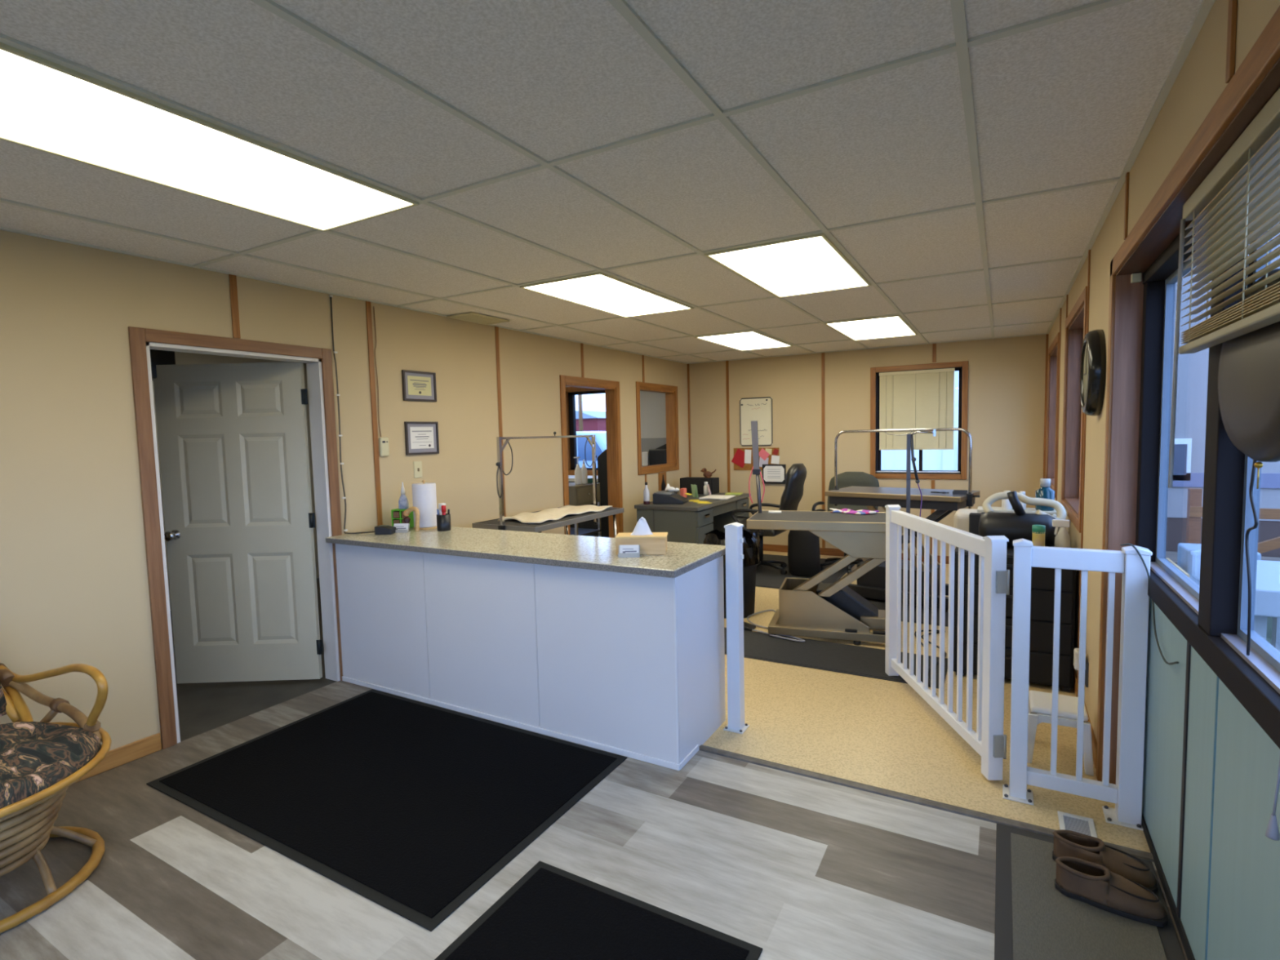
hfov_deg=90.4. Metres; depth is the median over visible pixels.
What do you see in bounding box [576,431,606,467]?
pickup truck
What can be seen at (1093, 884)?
loafer
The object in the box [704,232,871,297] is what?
recessed light
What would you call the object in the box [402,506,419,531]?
wooden ornament
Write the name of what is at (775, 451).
ribbon
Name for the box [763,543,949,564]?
baseboard
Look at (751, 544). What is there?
waste bin
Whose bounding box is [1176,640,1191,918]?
trim
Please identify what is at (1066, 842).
loafer
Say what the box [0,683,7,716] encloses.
cushion
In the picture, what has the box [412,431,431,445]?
print
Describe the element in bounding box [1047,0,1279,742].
wall
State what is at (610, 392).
trim
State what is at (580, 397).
utility pole
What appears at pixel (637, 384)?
trim
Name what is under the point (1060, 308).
trim
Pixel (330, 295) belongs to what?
cable
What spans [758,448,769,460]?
note
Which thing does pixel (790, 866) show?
floor
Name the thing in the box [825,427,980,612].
table
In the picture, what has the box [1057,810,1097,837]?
floor vent
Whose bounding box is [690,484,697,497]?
greeting card
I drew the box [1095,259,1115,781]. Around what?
trim
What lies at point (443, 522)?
pen cup
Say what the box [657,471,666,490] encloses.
wall plaque
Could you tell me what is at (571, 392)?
window
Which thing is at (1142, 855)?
trim
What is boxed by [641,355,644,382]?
trim
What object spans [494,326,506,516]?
trim
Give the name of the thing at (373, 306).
wire
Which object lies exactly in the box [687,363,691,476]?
trim
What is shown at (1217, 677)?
trim
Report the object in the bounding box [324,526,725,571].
countertop
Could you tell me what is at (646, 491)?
bottle
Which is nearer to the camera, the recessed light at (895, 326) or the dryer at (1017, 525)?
the dryer at (1017, 525)
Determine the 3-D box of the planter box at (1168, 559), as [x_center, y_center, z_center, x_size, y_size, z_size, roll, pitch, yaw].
[5.036,1.070,5.687,0.400,0.580,0.800,1,5,30]
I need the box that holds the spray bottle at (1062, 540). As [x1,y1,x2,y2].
[1052,519,1071,547]
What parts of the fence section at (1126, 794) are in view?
plate, post, rail, rail, plate, post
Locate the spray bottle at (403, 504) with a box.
[398,481,408,509]
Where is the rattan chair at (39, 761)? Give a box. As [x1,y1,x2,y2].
[0,662,111,933]
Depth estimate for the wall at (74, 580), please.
2.98 m
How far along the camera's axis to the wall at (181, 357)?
6.03 m
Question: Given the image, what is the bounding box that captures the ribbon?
[772,448,778,455]
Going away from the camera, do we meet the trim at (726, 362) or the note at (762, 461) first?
the note at (762, 461)
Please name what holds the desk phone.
on the desk at (691, 522)
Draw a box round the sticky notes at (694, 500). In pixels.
[688,499,711,503]
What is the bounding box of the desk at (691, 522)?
[634,492,751,544]
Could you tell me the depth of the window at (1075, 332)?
4.29 m
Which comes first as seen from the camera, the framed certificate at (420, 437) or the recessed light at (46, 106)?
the recessed light at (46, 106)
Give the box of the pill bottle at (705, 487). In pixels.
[703,481,708,494]
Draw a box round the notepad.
[724,492,742,494]
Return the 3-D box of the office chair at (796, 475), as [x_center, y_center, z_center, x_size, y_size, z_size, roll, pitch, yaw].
[1.317,0.394,6.601,0.770,1.126,0.607,1,5,30]
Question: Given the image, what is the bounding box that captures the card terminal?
[374,524,395,534]
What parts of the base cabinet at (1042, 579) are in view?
handle, handle, handle, handle, drawer, drawer, drawer, drawer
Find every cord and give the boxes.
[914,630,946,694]
[1120,543,1178,664]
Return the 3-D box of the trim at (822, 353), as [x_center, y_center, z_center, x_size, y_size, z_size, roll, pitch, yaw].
[2.127,-0.331,7.379,0.036,2.271,0.008,1,5,30]
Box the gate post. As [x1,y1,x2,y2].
[723,522,749,733]
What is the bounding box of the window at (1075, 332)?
[1061,285,1087,533]
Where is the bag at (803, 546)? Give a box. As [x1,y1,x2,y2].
[787,529,820,577]
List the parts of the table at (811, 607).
arm post, power cord, power cord, lift arm, frame, motor, lift arm, arm post, folding arm, folding arm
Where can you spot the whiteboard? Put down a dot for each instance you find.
(751, 409)
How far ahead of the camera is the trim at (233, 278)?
3.34 m
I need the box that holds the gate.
[884,504,1009,780]
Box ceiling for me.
[0,0,1215,364]
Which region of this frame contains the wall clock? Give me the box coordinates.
[1080,328,1106,416]
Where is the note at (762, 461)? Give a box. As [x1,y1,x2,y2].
[759,457,768,466]
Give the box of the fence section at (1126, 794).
[1002,538,1152,831]
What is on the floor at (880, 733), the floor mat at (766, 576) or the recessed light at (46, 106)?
the floor mat at (766, 576)
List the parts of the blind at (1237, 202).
ladder cord, rail, ladder cord, pull cord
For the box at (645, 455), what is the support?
on the window ledge
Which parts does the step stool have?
leg, leg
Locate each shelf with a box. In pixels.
[569,527,601,535]
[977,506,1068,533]
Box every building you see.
[880,370,959,471]
[1165,222,1279,557]
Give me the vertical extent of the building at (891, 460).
4.620 m
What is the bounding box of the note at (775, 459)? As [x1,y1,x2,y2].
[770,455,779,464]
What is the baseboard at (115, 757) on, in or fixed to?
attached to the wall at (74, 580)
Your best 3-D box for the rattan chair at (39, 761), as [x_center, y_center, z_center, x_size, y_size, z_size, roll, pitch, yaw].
[-2.276,0.944,2.066,1.016,0.855,0.782,1,5,30]
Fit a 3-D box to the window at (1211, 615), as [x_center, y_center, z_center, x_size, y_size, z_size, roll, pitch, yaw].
[0.782,-0.023,0.375,0.140,1.175,4.755,1,5,29]
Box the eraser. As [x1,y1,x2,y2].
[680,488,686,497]
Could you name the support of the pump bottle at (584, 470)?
on the base cabinet at (582, 494)
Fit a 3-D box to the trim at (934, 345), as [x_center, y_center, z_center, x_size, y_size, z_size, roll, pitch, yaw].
[3.114,-1.346,6.730,0.036,0.201,0.008,1,5,30]
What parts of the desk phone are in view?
panel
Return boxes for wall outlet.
[1073,648,1088,687]
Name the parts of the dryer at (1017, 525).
handle, motor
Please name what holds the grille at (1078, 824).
attached to the floor vent at (1067, 821)
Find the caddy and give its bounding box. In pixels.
[391,508,413,528]
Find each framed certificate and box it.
[401,369,436,401]
[404,421,439,454]
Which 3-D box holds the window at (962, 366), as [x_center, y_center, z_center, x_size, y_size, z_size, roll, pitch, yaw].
[3.019,-0.629,6.910,0.965,1.230,0.136,1,5,30]
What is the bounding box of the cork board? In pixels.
[733,447,779,470]
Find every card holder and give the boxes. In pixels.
[393,523,410,533]
[617,544,639,557]
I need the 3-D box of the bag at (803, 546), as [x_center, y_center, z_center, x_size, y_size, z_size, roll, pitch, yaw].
[1.645,0.651,6.392,0.326,0.618,0.193,1,5,30]
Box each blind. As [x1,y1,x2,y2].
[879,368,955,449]
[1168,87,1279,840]
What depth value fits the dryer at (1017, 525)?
3.73 m
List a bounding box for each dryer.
[953,508,981,547]
[978,491,1066,546]
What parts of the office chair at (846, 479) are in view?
armrest, backrest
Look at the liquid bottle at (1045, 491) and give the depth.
4.03 m
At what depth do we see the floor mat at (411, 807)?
2.64 m
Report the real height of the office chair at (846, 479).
0.996 m
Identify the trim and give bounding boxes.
[128,326,342,749]
[144,328,322,359]
[146,342,340,742]
[228,274,240,338]
[365,301,382,525]
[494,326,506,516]
[559,374,623,534]
[564,375,616,387]
[564,382,619,537]
[580,342,584,377]
[635,381,679,475]
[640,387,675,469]
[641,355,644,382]
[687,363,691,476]
[698,744,1154,862]
[725,360,730,492]
[821,352,825,547]
[930,480,934,555]
[932,343,936,362]
[1043,333,1048,478]
[1055,307,1061,501]
[1066,294,1068,318]
[1076,249,1090,683]
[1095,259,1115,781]
[1101,272,1143,784]
[1110,5,1279,275]
[1115,57,1279,275]
[1123,172,1129,239]
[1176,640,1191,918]
[1204,675,1218,959]
[1225,0,1237,83]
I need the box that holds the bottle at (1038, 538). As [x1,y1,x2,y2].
[1031,532,1044,546]
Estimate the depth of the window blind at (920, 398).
6.85 m
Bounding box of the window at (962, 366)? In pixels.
[870,360,968,479]
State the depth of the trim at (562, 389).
5.90 m
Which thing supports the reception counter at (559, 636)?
on the floor at (790, 866)
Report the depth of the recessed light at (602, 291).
3.99 m
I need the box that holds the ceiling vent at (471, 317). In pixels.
[446,311,509,324]
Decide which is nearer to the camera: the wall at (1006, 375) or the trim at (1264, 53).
the trim at (1264, 53)
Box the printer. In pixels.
[648,444,666,465]
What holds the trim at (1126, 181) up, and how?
attached to the wall at (1200, 82)
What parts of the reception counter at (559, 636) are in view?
panel, panel, trim, panel, panel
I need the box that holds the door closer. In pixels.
[149,349,175,380]
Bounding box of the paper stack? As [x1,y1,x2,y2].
[699,494,735,499]
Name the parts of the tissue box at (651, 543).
lid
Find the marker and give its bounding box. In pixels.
[438,502,446,515]
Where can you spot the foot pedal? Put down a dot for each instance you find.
(748, 627)
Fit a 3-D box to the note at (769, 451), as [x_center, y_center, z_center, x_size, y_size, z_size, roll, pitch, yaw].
[1.554,-0.345,7.695,0.087,0.078,0.001,1,5,30]
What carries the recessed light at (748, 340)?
in the ceiling
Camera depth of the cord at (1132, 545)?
2.16 m
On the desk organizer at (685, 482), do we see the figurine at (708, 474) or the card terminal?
the figurine at (708, 474)
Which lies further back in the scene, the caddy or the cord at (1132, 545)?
the caddy
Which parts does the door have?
knob, panel, panel, panel, panel, panel, panel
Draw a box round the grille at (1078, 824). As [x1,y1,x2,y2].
[1063,815,1091,835]
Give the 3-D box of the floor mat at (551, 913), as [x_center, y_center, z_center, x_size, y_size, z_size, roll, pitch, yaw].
[-0.147,1.343,1.740,0.800,0.008,0.600,1,5,30]
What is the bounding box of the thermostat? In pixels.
[378,437,389,456]
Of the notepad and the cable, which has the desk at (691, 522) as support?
the notepad
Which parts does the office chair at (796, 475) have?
armrest, seat, armrest, backrest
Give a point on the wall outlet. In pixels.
(1076, 651)
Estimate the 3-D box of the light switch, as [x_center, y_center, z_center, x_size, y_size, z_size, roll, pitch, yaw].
[-1.534,-0.072,4.403,0.014,0.115,0.070,1,5,30]
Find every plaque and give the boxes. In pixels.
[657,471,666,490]
[762,464,786,484]
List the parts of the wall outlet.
plate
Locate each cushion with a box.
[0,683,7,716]
[0,721,101,808]
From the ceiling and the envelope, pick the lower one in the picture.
the envelope
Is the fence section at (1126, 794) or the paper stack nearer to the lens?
the fence section at (1126, 794)
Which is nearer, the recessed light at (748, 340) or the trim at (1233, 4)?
the trim at (1233, 4)
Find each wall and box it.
[0,230,688,751]
[151,351,319,610]
[565,334,1045,555]
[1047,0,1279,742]
[1142,597,1279,959]
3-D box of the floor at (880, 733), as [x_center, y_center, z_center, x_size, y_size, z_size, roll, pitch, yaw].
[-0.792,1.179,4.654,6.894,0.050,8.037,1,5,30]
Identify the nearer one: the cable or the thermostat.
the cable
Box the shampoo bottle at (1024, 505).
[1019,491,1026,509]
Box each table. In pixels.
[471,431,624,537]
[746,420,935,645]
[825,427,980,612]
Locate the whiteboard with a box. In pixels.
[739,396,773,446]
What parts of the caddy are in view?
drawer, drawer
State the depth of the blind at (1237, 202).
1.31 m
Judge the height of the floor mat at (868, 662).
0.008 m
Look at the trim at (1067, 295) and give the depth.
4.36 m
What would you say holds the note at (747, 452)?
attached to the cork board
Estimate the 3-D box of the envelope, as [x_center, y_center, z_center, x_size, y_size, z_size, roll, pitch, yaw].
[1.243,-0.271,7.878,0.240,0.248,0.001,1,5,30]
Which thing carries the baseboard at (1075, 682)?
attached to the wall at (1200, 82)
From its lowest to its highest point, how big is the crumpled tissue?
0.056 m
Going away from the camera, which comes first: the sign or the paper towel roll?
the sign
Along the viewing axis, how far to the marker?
3.97 m
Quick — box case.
[768,510,781,512]
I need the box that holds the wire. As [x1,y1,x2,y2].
[373,306,381,436]
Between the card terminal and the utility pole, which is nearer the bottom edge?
the card terminal
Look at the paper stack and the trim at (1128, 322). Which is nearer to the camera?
the trim at (1128, 322)
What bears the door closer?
attached to the door
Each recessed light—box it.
[0,42,419,231]
[520,271,693,317]
[694,330,792,351]
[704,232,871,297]
[824,315,917,340]
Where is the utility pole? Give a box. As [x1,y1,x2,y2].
[577,395,582,431]
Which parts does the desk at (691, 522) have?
drawer, drawer, drawer, drawer, drawer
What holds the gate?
on the floor at (880, 733)
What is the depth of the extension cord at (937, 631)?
4.29 m
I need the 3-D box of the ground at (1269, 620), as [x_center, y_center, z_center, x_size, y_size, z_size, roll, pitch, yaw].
[-2.155,1.749,3.381,120.000,0.100,120.000,1,5,30]
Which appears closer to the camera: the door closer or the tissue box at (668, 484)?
the door closer
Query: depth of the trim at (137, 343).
3.05 m
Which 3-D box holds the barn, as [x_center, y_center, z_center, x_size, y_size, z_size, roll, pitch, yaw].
[-2.731,-2.646,40.271,3.200,3.400,4.400,1,5,30]
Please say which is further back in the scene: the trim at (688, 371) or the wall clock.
the trim at (688, 371)
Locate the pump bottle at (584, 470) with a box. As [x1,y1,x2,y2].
[581,459,587,484]
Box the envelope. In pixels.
[731,448,744,467]
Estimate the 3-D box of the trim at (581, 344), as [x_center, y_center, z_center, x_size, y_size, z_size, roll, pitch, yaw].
[-0.552,-1.148,6.104,0.008,0.331,0.036,1,5,30]
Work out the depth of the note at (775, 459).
7.66 m
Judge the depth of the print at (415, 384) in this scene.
4.40 m
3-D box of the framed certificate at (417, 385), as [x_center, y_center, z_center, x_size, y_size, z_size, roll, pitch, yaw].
[-1.523,-0.649,4.401,0.018,0.205,0.283,1,5,30]
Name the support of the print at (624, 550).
attached to the card holder at (624, 551)
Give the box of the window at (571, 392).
[565,386,604,475]
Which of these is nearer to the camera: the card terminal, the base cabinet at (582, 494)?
the card terminal
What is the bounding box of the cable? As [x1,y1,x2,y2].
[328,294,374,533]
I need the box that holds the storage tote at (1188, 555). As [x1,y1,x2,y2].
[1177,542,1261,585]
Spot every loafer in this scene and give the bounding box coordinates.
[1052,829,1157,893]
[1054,856,1168,927]
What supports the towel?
on the table at (508, 524)
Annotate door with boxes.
[153,361,323,683]
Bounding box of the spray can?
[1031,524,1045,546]
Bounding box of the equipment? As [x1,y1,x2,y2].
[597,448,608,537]
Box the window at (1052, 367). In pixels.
[1044,332,1059,497]
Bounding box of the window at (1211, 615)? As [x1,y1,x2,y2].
[1130,220,1279,748]
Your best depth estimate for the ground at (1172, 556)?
8.63 m
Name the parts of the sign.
casing, power cord, switch chain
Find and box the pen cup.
[436,513,451,531]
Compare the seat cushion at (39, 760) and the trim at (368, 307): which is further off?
the trim at (368, 307)
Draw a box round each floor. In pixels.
[0,680,1187,959]
[169,551,1151,853]
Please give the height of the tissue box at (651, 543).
0.174 m
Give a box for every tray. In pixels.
[952,489,967,494]
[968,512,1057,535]
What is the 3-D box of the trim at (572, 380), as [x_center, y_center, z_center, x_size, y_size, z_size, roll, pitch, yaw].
[-0.474,-0.962,6.240,0.016,0.066,0.895,1,5,30]
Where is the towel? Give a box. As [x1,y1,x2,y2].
[497,504,612,523]
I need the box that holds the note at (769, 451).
[765,448,772,454]
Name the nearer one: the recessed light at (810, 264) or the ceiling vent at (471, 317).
the recessed light at (810, 264)
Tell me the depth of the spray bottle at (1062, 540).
3.49 m
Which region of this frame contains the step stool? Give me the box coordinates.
[1026,690,1093,775]
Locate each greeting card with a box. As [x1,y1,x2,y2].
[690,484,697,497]
[706,484,711,495]
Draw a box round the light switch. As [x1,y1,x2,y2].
[413,461,422,478]
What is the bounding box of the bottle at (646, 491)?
[643,482,649,504]
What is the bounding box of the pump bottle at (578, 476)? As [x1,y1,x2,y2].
[573,456,582,484]
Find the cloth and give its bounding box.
[829,508,879,514]
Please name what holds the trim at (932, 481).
attached to the wall at (1006, 375)
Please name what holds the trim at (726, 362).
attached to the wall at (1006, 375)
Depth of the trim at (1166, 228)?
1.52 m
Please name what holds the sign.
hanging from the window at (1211, 615)
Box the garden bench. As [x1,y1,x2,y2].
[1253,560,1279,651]
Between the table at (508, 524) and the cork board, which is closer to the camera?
the table at (508, 524)
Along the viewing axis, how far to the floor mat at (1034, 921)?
1.87 m
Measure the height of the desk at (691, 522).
0.742 m
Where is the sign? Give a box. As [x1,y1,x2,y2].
[1217,254,1279,655]
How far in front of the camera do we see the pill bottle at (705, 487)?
7.38 m
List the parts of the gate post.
plate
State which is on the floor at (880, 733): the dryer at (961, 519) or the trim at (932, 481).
the dryer at (961, 519)
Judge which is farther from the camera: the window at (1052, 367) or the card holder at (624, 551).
the window at (1052, 367)
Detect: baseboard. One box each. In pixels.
[75,733,161,782]
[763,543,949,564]
[1073,668,1096,768]
[1141,813,1195,959]
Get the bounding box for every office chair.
[731,463,806,574]
[811,471,879,573]
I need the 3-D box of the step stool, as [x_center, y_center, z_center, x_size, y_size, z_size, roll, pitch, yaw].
[1.842,1.100,2.813,0.250,0.245,0.260,1,5,30]
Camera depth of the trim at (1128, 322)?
2.48 m
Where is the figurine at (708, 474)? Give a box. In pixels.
[700,467,716,478]
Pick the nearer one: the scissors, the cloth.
the cloth
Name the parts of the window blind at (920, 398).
ladder cord, pull cord, ladder cord, rail, ladder cord, ladder cord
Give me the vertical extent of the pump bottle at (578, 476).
0.318 m
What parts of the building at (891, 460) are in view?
corner post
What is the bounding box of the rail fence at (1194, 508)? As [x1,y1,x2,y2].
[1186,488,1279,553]
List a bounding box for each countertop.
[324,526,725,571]
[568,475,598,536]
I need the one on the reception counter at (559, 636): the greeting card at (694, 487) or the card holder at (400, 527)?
the card holder at (400, 527)
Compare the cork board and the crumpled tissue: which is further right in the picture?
the cork board
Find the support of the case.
on the table at (811, 607)
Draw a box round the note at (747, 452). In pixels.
[744,449,751,463]
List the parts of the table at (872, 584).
lift arm, frame, arch frame, lift arm, lift arm, lift arm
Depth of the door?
3.83 m
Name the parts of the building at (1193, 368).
skirting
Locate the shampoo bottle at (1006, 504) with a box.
[1001,490,1012,509]
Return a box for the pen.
[441,505,445,515]
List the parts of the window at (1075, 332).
frame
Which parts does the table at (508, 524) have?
arm post, edge trim, leg, arm post, leg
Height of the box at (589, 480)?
0.054 m
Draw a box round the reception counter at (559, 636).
[324,526,725,770]
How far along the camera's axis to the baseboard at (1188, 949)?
1.95 m
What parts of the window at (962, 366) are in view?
sill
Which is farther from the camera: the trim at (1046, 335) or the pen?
the trim at (1046, 335)
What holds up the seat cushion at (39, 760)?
on the rattan chair at (39, 761)
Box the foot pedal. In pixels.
[743,622,755,631]
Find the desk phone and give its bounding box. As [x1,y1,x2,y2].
[653,490,688,504]
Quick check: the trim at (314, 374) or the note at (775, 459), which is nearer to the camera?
the trim at (314, 374)
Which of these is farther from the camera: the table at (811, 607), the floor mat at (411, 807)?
the table at (811, 607)
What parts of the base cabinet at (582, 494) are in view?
leg, drawer, leg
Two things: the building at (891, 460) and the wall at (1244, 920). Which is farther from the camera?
the building at (891, 460)
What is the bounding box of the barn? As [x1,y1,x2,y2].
[575,410,605,431]
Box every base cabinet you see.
[568,482,601,537]
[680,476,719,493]
[953,545,1076,692]
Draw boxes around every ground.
[1165,551,1279,564]
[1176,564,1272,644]
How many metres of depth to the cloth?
4.64 m
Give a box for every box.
[587,478,592,483]
[614,516,667,555]
[641,451,648,466]
[660,483,677,493]
[1165,557,1190,577]
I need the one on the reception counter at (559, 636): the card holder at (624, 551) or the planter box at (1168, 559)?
the card holder at (624, 551)
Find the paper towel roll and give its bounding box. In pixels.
[411,480,437,529]
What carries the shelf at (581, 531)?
attached to the base cabinet at (582, 494)
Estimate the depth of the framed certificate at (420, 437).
4.42 m
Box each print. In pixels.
[409,379,428,390]
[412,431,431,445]
[622,548,636,553]
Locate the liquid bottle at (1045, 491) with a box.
[1035,478,1054,511]
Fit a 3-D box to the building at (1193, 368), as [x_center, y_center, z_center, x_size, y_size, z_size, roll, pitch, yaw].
[9.319,-1.878,11.512,2.640,5.420,6.040,1,5,30]
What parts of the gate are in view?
rail, rail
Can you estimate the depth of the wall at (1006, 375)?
7.23 m
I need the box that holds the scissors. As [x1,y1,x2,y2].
[930,491,949,493]
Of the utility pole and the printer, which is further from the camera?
the utility pole
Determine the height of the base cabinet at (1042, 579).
0.740 m
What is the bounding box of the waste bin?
[703,528,760,618]
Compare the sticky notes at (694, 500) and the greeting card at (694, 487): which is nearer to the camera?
the sticky notes at (694, 500)
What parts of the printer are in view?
lid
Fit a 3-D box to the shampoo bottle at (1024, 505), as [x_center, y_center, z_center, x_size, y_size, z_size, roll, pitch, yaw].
[2.477,0.133,4.123,0.044,0.116,0.044,1,5,30]
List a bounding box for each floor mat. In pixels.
[146,688,626,931]
[434,861,762,959]
[724,627,947,688]
[755,554,854,588]
[864,597,948,626]
[994,823,1185,959]
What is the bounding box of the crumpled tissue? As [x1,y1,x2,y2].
[666,486,679,492]
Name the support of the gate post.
on the floor at (880, 733)
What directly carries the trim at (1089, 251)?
attached to the wall at (1200, 82)
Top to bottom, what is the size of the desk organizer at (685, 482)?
0.185 m

